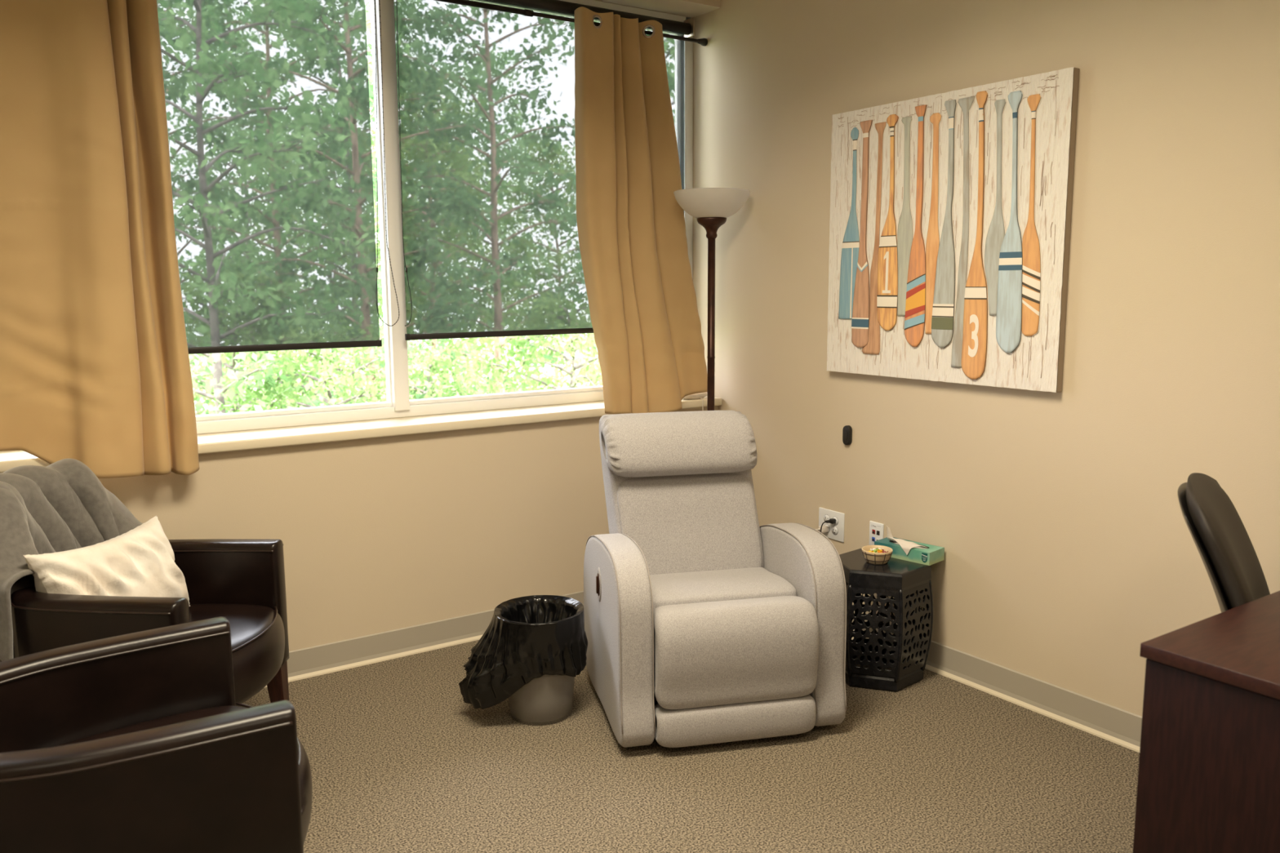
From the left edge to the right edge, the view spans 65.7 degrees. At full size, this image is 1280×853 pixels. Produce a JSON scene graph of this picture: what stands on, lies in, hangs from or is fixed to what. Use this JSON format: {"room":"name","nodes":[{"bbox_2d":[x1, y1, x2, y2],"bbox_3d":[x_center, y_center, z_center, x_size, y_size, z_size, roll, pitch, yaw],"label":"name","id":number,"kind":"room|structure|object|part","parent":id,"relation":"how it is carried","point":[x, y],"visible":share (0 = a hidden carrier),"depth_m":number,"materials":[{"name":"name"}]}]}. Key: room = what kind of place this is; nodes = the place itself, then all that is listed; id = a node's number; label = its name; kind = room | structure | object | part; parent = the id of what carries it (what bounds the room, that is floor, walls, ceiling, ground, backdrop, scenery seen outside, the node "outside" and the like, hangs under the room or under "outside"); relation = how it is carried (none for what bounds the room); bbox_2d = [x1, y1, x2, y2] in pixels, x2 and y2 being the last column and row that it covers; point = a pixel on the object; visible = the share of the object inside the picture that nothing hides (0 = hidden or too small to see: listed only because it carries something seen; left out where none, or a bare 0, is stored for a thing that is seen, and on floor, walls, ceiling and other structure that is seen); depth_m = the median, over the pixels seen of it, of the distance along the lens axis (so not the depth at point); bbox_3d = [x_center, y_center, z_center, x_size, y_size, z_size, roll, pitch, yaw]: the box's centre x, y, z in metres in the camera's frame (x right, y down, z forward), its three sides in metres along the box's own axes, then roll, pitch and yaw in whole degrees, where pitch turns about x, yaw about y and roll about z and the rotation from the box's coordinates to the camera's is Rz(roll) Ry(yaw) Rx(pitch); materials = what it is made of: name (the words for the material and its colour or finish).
{"room":"therapy office","nodes":[
{"label":"therapy office","id":0,"kind":"room"},
{"bbox_2d":[0,0,721,651],"bbox_3d":[-1.727,-0.411,3.357,4.900,2.780,0.312,-6,10,-34],"label":"wall","id":1,"kind":"structure","parent":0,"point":[377,535],"depth_m":3.87,"materials":[{"name":"beige paint"}]},
{"bbox_2d":[156,0,399,354],"bbox_3d":[-1.583,-0.967,3.411,1.493,1.436,0.089,-6,10,-34],"label":"roller blind","id":2,"kind":"object","parent":1,"relation":"attached to","point":[268,102],"visible":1,"depth_m":3.59,"materials":[{"name":"black plastic"}]},
{"bbox_3d":[-0.982,-1.037,3.765,0.094,1.311,0.006,-6,10,-34],"label":"pull chain","id":3,"kind":"part","parent":2,"relation":"part of","materials":[{"name":"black plastic"}]},
{"bbox_2d":[263,591,583,688],"bbox_3d":[-1.562,0.916,3.494,4.700,0.112,0.016,-6,10,-34],"label":"baseboard","id":4,"kind":"structure","parent":1,"relation":"attached to","point":[331,657],"depth_m":3.88,"materials":[{"name":"beige plastic"}]},
{"bbox_2d":[195,0,693,434],"bbox_3d":[-1.499,-0.854,3.580,4.200,1.752,0.082,-6,10,-34],"label":"window","id":5,"kind":"structure","parent":1,"relation":"attached to","point":[398,404],"depth_m":3.94,"materials":[{"name":"white plastic"}]},
{"bbox_2d":[393,0,694,340],"bbox_3d":[-0.357,-1.103,4.235,1.437,1.416,0.089,-6,10,-34],"label":"roller blind","id":6,"kind":"object","parent":1,"relation":"attached to","point":[486,97],"visible":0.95,"depth_m":4.07,"materials":[{"name":"grey fabric"}]},
{"bbox_3d":[-0.914,-1.042,3.811,0.035,1.309,0.006,-6,10,-34],"label":"pull chain","id":7,"kind":"part","parent":6,"relation":"part of","materials":[{"name":"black plastic"}]},
{"bbox_2d":[434,0,707,46],"bbox_3d":[-1.435,-1.582,3.375,4.198,0.033,0.034,-6,10,-34],"label":"curtain rod","id":8,"kind":"object","parent":1,"relation":"attached to","point":[703,42],"visible":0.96,"depth_m":4.03,"materials":[{"name":"grey metal"}]},
{"bbox_2d":[0,0,199,478],"bbox_3d":[-1.970,-0.681,3.002,1.052,1.757,0.245,-6,10,-34],"label":"curtain","id":9,"kind":"object","parent":8,"relation":"hanging from","point":[95,371],"visible":1,"depth_m":3.14,"materials":[{"name":"beige fabric"}]},
{"bbox_2d":[574,6,706,414],"bbox_3d":[0.041,-0.908,4.362,0.635,1.718,0.245,-6,10,-34],"label":"curtain","id":10,"kind":"object","parent":8,"relation":"hanging from","point":[645,317],"visible":0.98,"depth_m":4.32,"materials":[{"name":"beige fabric"}]},
{"bbox_2d":[683,391,706,410],"bbox_3d":[0.252,0.091,4.658,0.158,0.554,0.112,-6,10,-34],"label":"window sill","id":11,"kind":"structure","parent":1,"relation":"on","point":[695,396],"depth_m":4.58,"materials":[{"name":"beige"}]},
{"bbox_2d":[238,640,1139,852],"bbox_3d":[-0.125,1.362,1.427,5.100,0.200,5.680,-6,10,-34],"label":"floor","id":12,"kind":"structure","parent":0,"point":[399,762],"depth_m":2.94,"materials":[{"name":"carpet"}]},
{"bbox_2d":[0,538,288,706],"bbox_3d":[-1.479,0.621,2.916,0.816,0.860,0.705,0,8,3],"label":"leather armchair","id":13,"kind":"object","parent":12,"relation":"on","point":[242,581],"visible":0.44,"depth_m":2.89,"materials":[{"name":"black leather"}]},
{"bbox_3d":[-1.744,0.503,2.921,0.259,0.625,0.590,0,8,3],"label":"backrest","id":14,"kind":"part","parent":13,"relation":"part of","materials":[{"name":"brown leather"}]},
{"bbox_2d":[0,458,142,661],"bbox_3d":[-1.724,0.400,2.911,0.370,0.551,0.697,0,8,3],"label":"throw blanket","id":15,"kind":"object","parent":13,"relation":"on","point":[61,505],"visible":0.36,"depth_m":2.92,"materials":[{"name":"grey fabric"}]},
{"bbox_3d":[-1.421,0.645,2.631,0.473,0.422,0.093,1,8,9],"label":"armrest","id":16,"kind":"part","parent":13,"relation":"part of","materials":[{"name":"brown leather"}]},
{"bbox_2d":[22,515,191,606],"bbox_3d":[-1.510,0.447,2.840,0.206,0.284,0.473,2,8,14],"label":"throw pillow","id":17,"kind":"object","parent":13,"relation":"on","point":[140,562],"visible":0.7,"depth_m":2.79,"materials":[{"name":"beige fabric"}]},
{"bbox_3d":[-1.387,0.564,3.200,0.473,0.422,0.093,-1,8,-2],"label":"armrest","id":18,"kind":"part","parent":13,"relation":"part of","materials":[{"name":"brown leather"}]},
{"bbox_3d":[-1.422,0.681,2.928,0.688,0.192,0.510,0,8,3],"label":"seat","id":19,"kind":"part","parent":13,"relation":"part of","materials":[{"name":"brown leather"}]},
{"bbox_3d":[-1.186,0.856,3.238,0.068,0.300,0.053,0,8,3],"label":"leg","id":20,"kind":"part","parent":13,"relation":"part of","materials":[{"name":"brown wood"}]},
{"bbox_2d":[0,617,312,852],"bbox_3d":[-1.098,0.750,2.043,0.814,0.849,0.705,-6,10,-33],"label":"leather armchair","id":21,"kind":"object","parent":12,"relation":"on","point":[139,742],"visible":1,"depth_m":1.88,"materials":[{"name":"black leather"}]},
{"bbox_3d":[-1.243,0.684,2.276,0.599,0.445,0.120,-8,11,-43],"label":"armrest","id":22,"kind":"part","parent":21,"relation":"part of","materials":[{"name":"brown leather"}]},
{"bbox_3d":[-0.939,0.747,1.825,0.599,0.445,0.120,-4,9,-24],"label":"armrest","id":23,"kind":"part","parent":21,"relation":"part of","materials":[{"name":"brown leather"}]},
{"bbox_3d":[-1.055,0.799,2.087,0.688,0.192,0.510,-6,10,-33],"label":"seat","id":24,"kind":"part","parent":21,"relation":"part of","materials":[{"name":"brown leather"}]},
{"bbox_2d":[673,187,750,410],"bbox_3d":[0.318,-0.110,4.452,0.334,1.849,0.334,-6,10,-34],"label":"floor lamp","id":25,"kind":"object","parent":12,"relation":"on","point":[711,206],"visible":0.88,"depth_m":4.29,"materials":[{"name":"brown metal"}]},
{"bbox_3d":[0.313,-0.968,4.329,0.334,0.116,0.334,-6,10,-34],"label":"lamp shade","id":26,"kind":"part","parent":25,"relation":"part of","materials":[{"name":"white glass"}]},
{"bbox_2d":[583,410,846,747],"bbox_3d":[0.222,0.474,3.399,0.757,0.992,0.784,-2,8,-12],"label":"recliner","id":27,"kind":"object","parent":12,"relation":"on","point":[705,624],"visible":1,"depth_m":3.19,"materials":[{"name":"grey fabric"}]},
{"bbox_3d":[-0.142,0.530,3.320,0.009,0.082,0.048,-2,8,-12],"label":"release lever","id":28,"kind":"part","parent":27,"relation":"part of","materials":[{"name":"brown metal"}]},
{"bbox_3d":[-0.082,0.664,3.357,0.111,0.601,0.703,-2,8,-12],"label":"armrest","id":29,"kind":"part","parent":27,"relation":"part of","materials":[{"name":"grey fabric"}]},
{"bbox_3d":[0.228,0.816,3.455,0.694,0.300,0.570,-2,8,-12],"label":"frame","id":30,"kind":"part","parent":27,"relation":"part of","materials":[{"name":"black metal"}]},
{"bbox_3d":[0.149,0.361,3.635,0.571,0.819,0.267,-2,8,-12],"label":"backrest","id":31,"kind":"part","parent":27,"relation":"part of","materials":[{"name":"grey fabric"}]},
{"bbox_2d":[617,473,762,574],"bbox_3d":[0.177,0.362,3.555,0.523,0.393,0.132,-2,8,-12],"label":"cushion","id":32,"kind":"object","parent":27,"relation":"on","point":[681,523],"depth_m":3.52,"materials":[{"name":"grey fabric"}]},
{"bbox_3d":[0.232,0.593,3.399,0.523,0.170,0.426,-2,8,-12],"label":"seat","id":33,"kind":"part","parent":27,"relation":"part of","materials":[{"name":"grey fabric"}]},
{"bbox_3d":[0.538,0.641,3.494,0.111,0.601,0.703,-2,8,-12],"label":"armrest","id":34,"kind":"part","parent":27,"relation":"part of","materials":[{"name":"grey fabric"}]},
{"bbox_2d":[839,548,933,692],"bbox_3d":[0.882,0.710,3.674,0.388,0.440,0.361,-6,10,-34],"label":"garden stool","id":35,"kind":"object","parent":12,"relation":"on","point":[900,580],"visible":0.69,"depth_m":3.54,"materials":[{"name":"black ceramic"}]},
{"bbox_3d":[0.780,0.699,3.790,0.180,0.320,0.024,-7,11,-41],"label":"pierced panel","id":36,"kind":"part","parent":35,"relation":"part of","materials":[{"name":"black ceramic"}]},
{"bbox_3d":[0.833,0.737,3.525,0.122,0.320,0.150,-6,10,-34],"label":"pierced panel","id":37,"kind":"part","parent":35,"relation":"part of","materials":[{"name":"black metal"}]},
{"bbox_2d":[861,545,893,564],"bbox_3d":[0.864,0.471,3.618,0.112,0.050,0.113,-6,10,-34],"label":"candy bowl","id":38,"kind":"object","parent":35,"relation":"on","point":[875,558],"visible":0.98,"depth_m":3.58,"materials":[{"name":"beige wicker"}]},
{"bbox_3d":[0.932,0.694,3.820,0.180,0.320,0.024,2,9,19],"label":"pierced panel","id":39,"kind":"part","parent":35,"relation":"part of","materials":[{"name":"black metal"}]},
{"bbox_2d":[874,525,944,565],"bbox_3d":[0.997,0.431,3.681,0.111,0.109,0.230,-8,11,-44],"label":"tissue box","id":40,"kind":"object","parent":35,"relation":"on","point":[903,549],"visible":1,"depth_m":3.64,"materials":[{"name":"green cardboard"}]},
{"bbox_3d":[0.986,0.731,3.559,0.179,0.320,0.045,-6,10,-34],"label":"pierced panel","id":41,"kind":"part","parent":35,"relation":"part of","materials":[{"name":"black metal"}]},
{"bbox_3d":[1.035,0.710,3.705,0.024,0.320,0.180,-2,8,-11],"label":"pierced panel","id":42,"kind":"part","parent":35,"relation":"part of","materials":[{"name":"black metal"}]},
{"bbox_2d":[1133,591,1279,852],"bbox_3d":[1.642,0.796,1.988,1.036,0.740,0.779,-6,10,-34],"label":"desk","id":43,"kind":"object","parent":12,"relation":"on","point":[1209,771],"visible":1,"depth_m":1.90,"materials":[{"name":"brown wood"}]},
{"bbox_2d":[1177,472,1270,612],"bbox_3d":[1.617,0.626,2.347,0.659,0.972,0.496,5,10,34],"label":"office chair","id":44,"kind":"object","parent":12,"relation":"on","point":[1223,543],"visible":0.6,"depth_m":2.31,"materials":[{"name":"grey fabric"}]},
{"bbox_3d":[-0.338,0.799,3.370,0.286,0.364,0.286,-6,10,-34],"label":"trash can","id":45,"kind":"object","parent":12,"relation":"on","visible":0},
{"bbox_2d":[458,595,587,709],"bbox_3d":[-0.394,0.769,3.362,0.435,0.311,0.321,-1,8,-2],"label":"trash bag","id":46,"kind":"object","parent":45,"relation":"in","point":[526,639],"visible":1,"depth_m":3.25,"materials":[{"name":"black plastic"}]},
{"bbox_2d":[693,0,1279,716],"bbox_3d":[1.891,-0.321,2.579,0.200,2.780,5.680,-6,10,-34],"label":"wall","id":47,"kind":"structure","parent":0,"point":[1059,522],"depth_m":3.24,"materials":[{"name":"beige paint"}]},
{"bbox_2d":[813,524,828,533],"bbox_3d":[0.744,0.624,4.179,0.090,0.424,0.043,4,9,26],"label":"charger","id":48,"kind":"object","parent":47,"relation":"attached to","point":[824,528],"visible":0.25,"depth_m":4.13,"materials":[{"name":"beige plastic"}]},
{"bbox_2d":[819,518,835,533],"bbox_3d":[0.775,0.617,4.148,0.077,0.480,0.026,5,10,34],"label":"plug","id":49,"kind":"object","parent":47,"relation":"attached to","point":[832,521],"visible":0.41,"depth_m":4.10,"materials":[{"name":"black plastic"}]},
{"bbox_2d":[818,506,844,542],"bbox_3d":[0.796,0.409,4.130,0.008,0.122,0.145,-6,10,-34],"label":"outlet plate","id":50,"kind":"object","parent":47,"relation":"attached to","point":[836,531],"visible":0.94,"depth_m":4.12,"materials":[{"name":"white plastic"}]},
{"bbox_2d":[823,514,830,523],"bbox_3d":[0.781,0.386,4.145,0.002,0.037,0.037,-6,10,-34],"label":"receptacle","id":51,"kind":"object","parent":50,"relation":"attached to","point":[826,517],"depth_m":4.14,"materials":[{"name":"grey plastic"}]},
{"bbox_2d":[831,526,838,535],"bbox_3d":[0.808,0.432,4.112,0.002,0.037,0.037,-6,10,-34],"label":"receptacle","id":52,"kind":"object","parent":50,"relation":"attached to","point":[834,529],"depth_m":4.11,"materials":[{"name":"grey plastic"}]},
{"bbox_2d":[832,516,838,525],"bbox_3d":[0.807,0.391,4.106,0.002,0.037,0.037,-6,10,-34],"label":"receptacle","id":53,"kind":"object","parent":50,"relation":"attached to","point":[836,517],"depth_m":4.10,"materials":[{"name":"grey plastic"}]},
{"bbox_2d":[842,425,852,444],"bbox_3d":[0.836,0.035,4.005,0.018,0.080,0.039,-6,10,-34],"label":"wall sensor","id":54,"kind":"object","parent":47,"relation":"attached to","point":[847,429],"visible":1,"depth_m":4.00,"materials":[{"name":"black plastic"}]},
{"bbox_2d":[869,520,884,545],"bbox_3d":[0.935,0.437,3.928,0.008,0.117,0.072,-6,10,-34],"label":"data jack plate","id":55,"kind":"object","parent":47,"relation":"attached to","point":[876,529],"visible":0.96,"depth_m":3.93,"materials":[{"name":"white plastic"}]},
{"bbox_2d":[826,66,1079,392],"bbox_3d":[1.055,-0.667,3.547,0.043,1.008,1.031,-6,10,-34],"label":"canvas painting","id":56,"kind":"object","parent":47,"relation":"attached to","point":[951,211],"visible":1,"depth_m":3.45,"materials":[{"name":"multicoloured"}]},
{"bbox_2d":[851,612,1142,752],"bbox_3d":[1.833,1.013,2.675,0.016,0.112,5.200,-6,10,-34],"label":"baseboard","id":57,"kind":"structure","parent":47,"relation":"attached to","point":[1117,726],"depth_m":3.37,"materials":[{"name":"beige plastic"}]},
{"label":"outside","id":58,"kind":"structure","parent":0,"visible":0},
{"bbox_2d":[193,333,599,412],"bbox_3d":[-14.016,-1.259,43.864,100.000,0.300,79.400,-6,10,-34],"label":"ground","id":59,"kind":"structure","parent":58,"point":[547,366],"depth_m":57.88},
{"bbox_2d":[191,355,257,414],"bbox_3d":[-8.528,-3.598,17.765,4.340,11.739,4.074,3,9,24],"label":"deciduous tree","id":60,"kind":"object","parent":59,"relation":"on","point":[199,383],"visible":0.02,"depth_m":18.35,"materials":[{"name":"green plant"}]},
{"bbox_2d":[189,350,323,415],"bbox_3d":[-6.128,-0.096,15.542,4.618,5.404,4.038,2,8,14],"label":"deciduous tree","id":61,"kind":"object","parent":59,"relation":"on","point":[224,360],"visible":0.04,"depth_m":14.94,"materials":[{"name":"green plant"}]},
{"bbox_2d":[206,350,308,391],"bbox_3d":[-10.817,-5.263,26.961,4.935,12.447,4.950,-5,10,-32],"label":"deciduous tree","id":62,"kind":"object","parent":59,"relation":"on","point":[294,350],"visible":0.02,"depth_m":27.43,"materials":[{"name":"green plant"}]},
{"bbox_2d":[188,35,380,415],"bbox_3d":[-4.931,-2.056,11.660,4.113,10.373,4.125,-7,11,-40],"label":"deciduous tree","id":63,"kind":"object","parent":59,"relation":"on","point":[218,381],"visible":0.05,"depth_m":11.56,"materials":[{"name":"green plant"}]},
{"bbox_2d":[210,37,380,413],"bbox_3d":[-6.205,-3.353,16.823,3.988,11.492,4.248,4,9,28],"label":"deciduous tree","id":64,"kind":"object","parent":59,"relation":"on","point":[373,159],"visible":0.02,"depth_m":17.28,"materials":[{"name":"green plant"}]},
{"bbox_2d":[207,317,430,413],"bbox_3d":[-3.868,0.849,11.963,3.378,4.520,3.862,5,10,32],"label":"deciduous tree","id":65,"kind":"object","parent":59,"relation":"on","point":[329,382],"visible":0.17,"depth_m":11.61,"materials":[{"name":"green plant"}]},
{"bbox_2d":[278,122,424,397],"bbox_3d":[-10.510,-5.437,33.976,8.077,10.808,9.235,-3,9,-19],"label":"deciduous tree","id":66,"kind":"object","parent":59,"relation":"on","point":[374,122],"visible":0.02,"depth_m":33.64,"materials":[{"name":"green plant"}]},
{"bbox_2d":[244,0,458,406],"bbox_3d":[-4.006,-3.133,14.334,4.074,11.739,4.340,-6,10,-35],"label":"deciduous tree","id":67,"kind":"object","parent":59,"relation":"on","point":[317,403],"visible":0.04,"depth_m":14.28,"materials":[{"name":"green plant"}]},
{"bbox_2d":[301,0,426,403],"bbox_3d":[-6.711,-4.639,22.443,4.950,12.447,4.935,2,9,18],"label":"deciduous tree","id":68,"kind":"object","parent":59,"relation":"on","point":[367,12],"visible":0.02,"depth_m":22.49,"materials":[{"name":"green plant"}]},
{"bbox_2d":[366,1,453,373],"bbox_3d":[-6.768,-5.740,28.271,4.503,12.975,4.796,7,11,41],"label":"deciduous tree","id":69,"kind":"object","parent":59,"relation":"on","point":[372,115],"visible":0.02,"depth_m":28.19,"materials":[{"name":"green plant"}]},
{"bbox_2d":[344,99,511,399],"bbox_3d":[-4.082,-2.709,19.998,4.799,9.280,4.428,4,9,29],"label":"deciduous tree","id":70,"kind":"object","parent":59,"relation":"on","point":[482,340],"visible":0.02,"depth_m":19.79,"materials":[{"name":"green plant"}]},
{"bbox_2d":[333,340,553,404],"bbox_3d":[-2.641,0.878,12.916,3.121,4.176,3.568,-3,9,-16],"label":"deciduous tree","id":71,"kind":"object","parent":59,"relation":"on","point":[436,380],"visible":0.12,"depth_m":12.54,"materials":[{"name":"green plant"}]},
{"bbox_2d":[373,152,515,379],"bbox_3d":[-7.278,-5.884,36.956,9.235,10.808,8.077,-8,11,-43],"label":"deciduous tree","id":72,"kind":"object","parent":59,"relation":"on","point":[381,315],"visible":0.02,"depth_m":36.60,"materials":[{"name":"green plant"}]},
{"bbox_2d":[369,35,596,396],"bbox_3d":[-2.245,-3.230,15.800,4.248,11.492,3.988,-3,9,-19],"label":"deciduous tree","id":73,"kind":"object","parent":59,"relation":"on","point":[497,353],"visible":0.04,"depth_m":16.10,"materials":[{"name":"green plant"}]},
{"bbox_2d":[449,336,550,390],"bbox_3d":[-4.225,-5.045,28.815,4.524,11.410,4.537,8,11,44],"label":"deciduous tree","id":74,"kind":"object","parent":59,"relation":"on","point":[466,348],"visible":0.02,"depth_m":29.31,"materials":[{"name":"green plant"}]},
{"bbox_2d":[449,333,602,395],"bbox_3d":[-1.109,0.339,14.025,3.671,4.913,4.198,8,11,44],"label":"deciduous tree","id":75,"kind":"object","parent":59,"relation":"on","point":[593,379],"visible":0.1,"depth_m":13.76,"materials":[{"name":"green plant"}]},
{"bbox_2d":[470,334,599,391],"bbox_3d":[-1.969,-2.972,24.578,4.382,8.473,4.043,0,8,1],"label":"deciduous tree","id":76,"kind":"object","parent":59,"relation":"on","point":[562,376],"visible":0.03,"depth_m":24.09,"materials":[{"name":"green plant"}]},
{"bbox_2d":[563,333,599,373],"bbox_3d":[0.406,-2.926,18.228,4.031,10.165,4.042,2,9,16],"label":"deciduous tree","id":77,"kind":"object","parent":59,"relation":"on","point":[593,347],"visible":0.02,"depth_m":18.83,"materials":[{"name":"green plant"}]}
]}

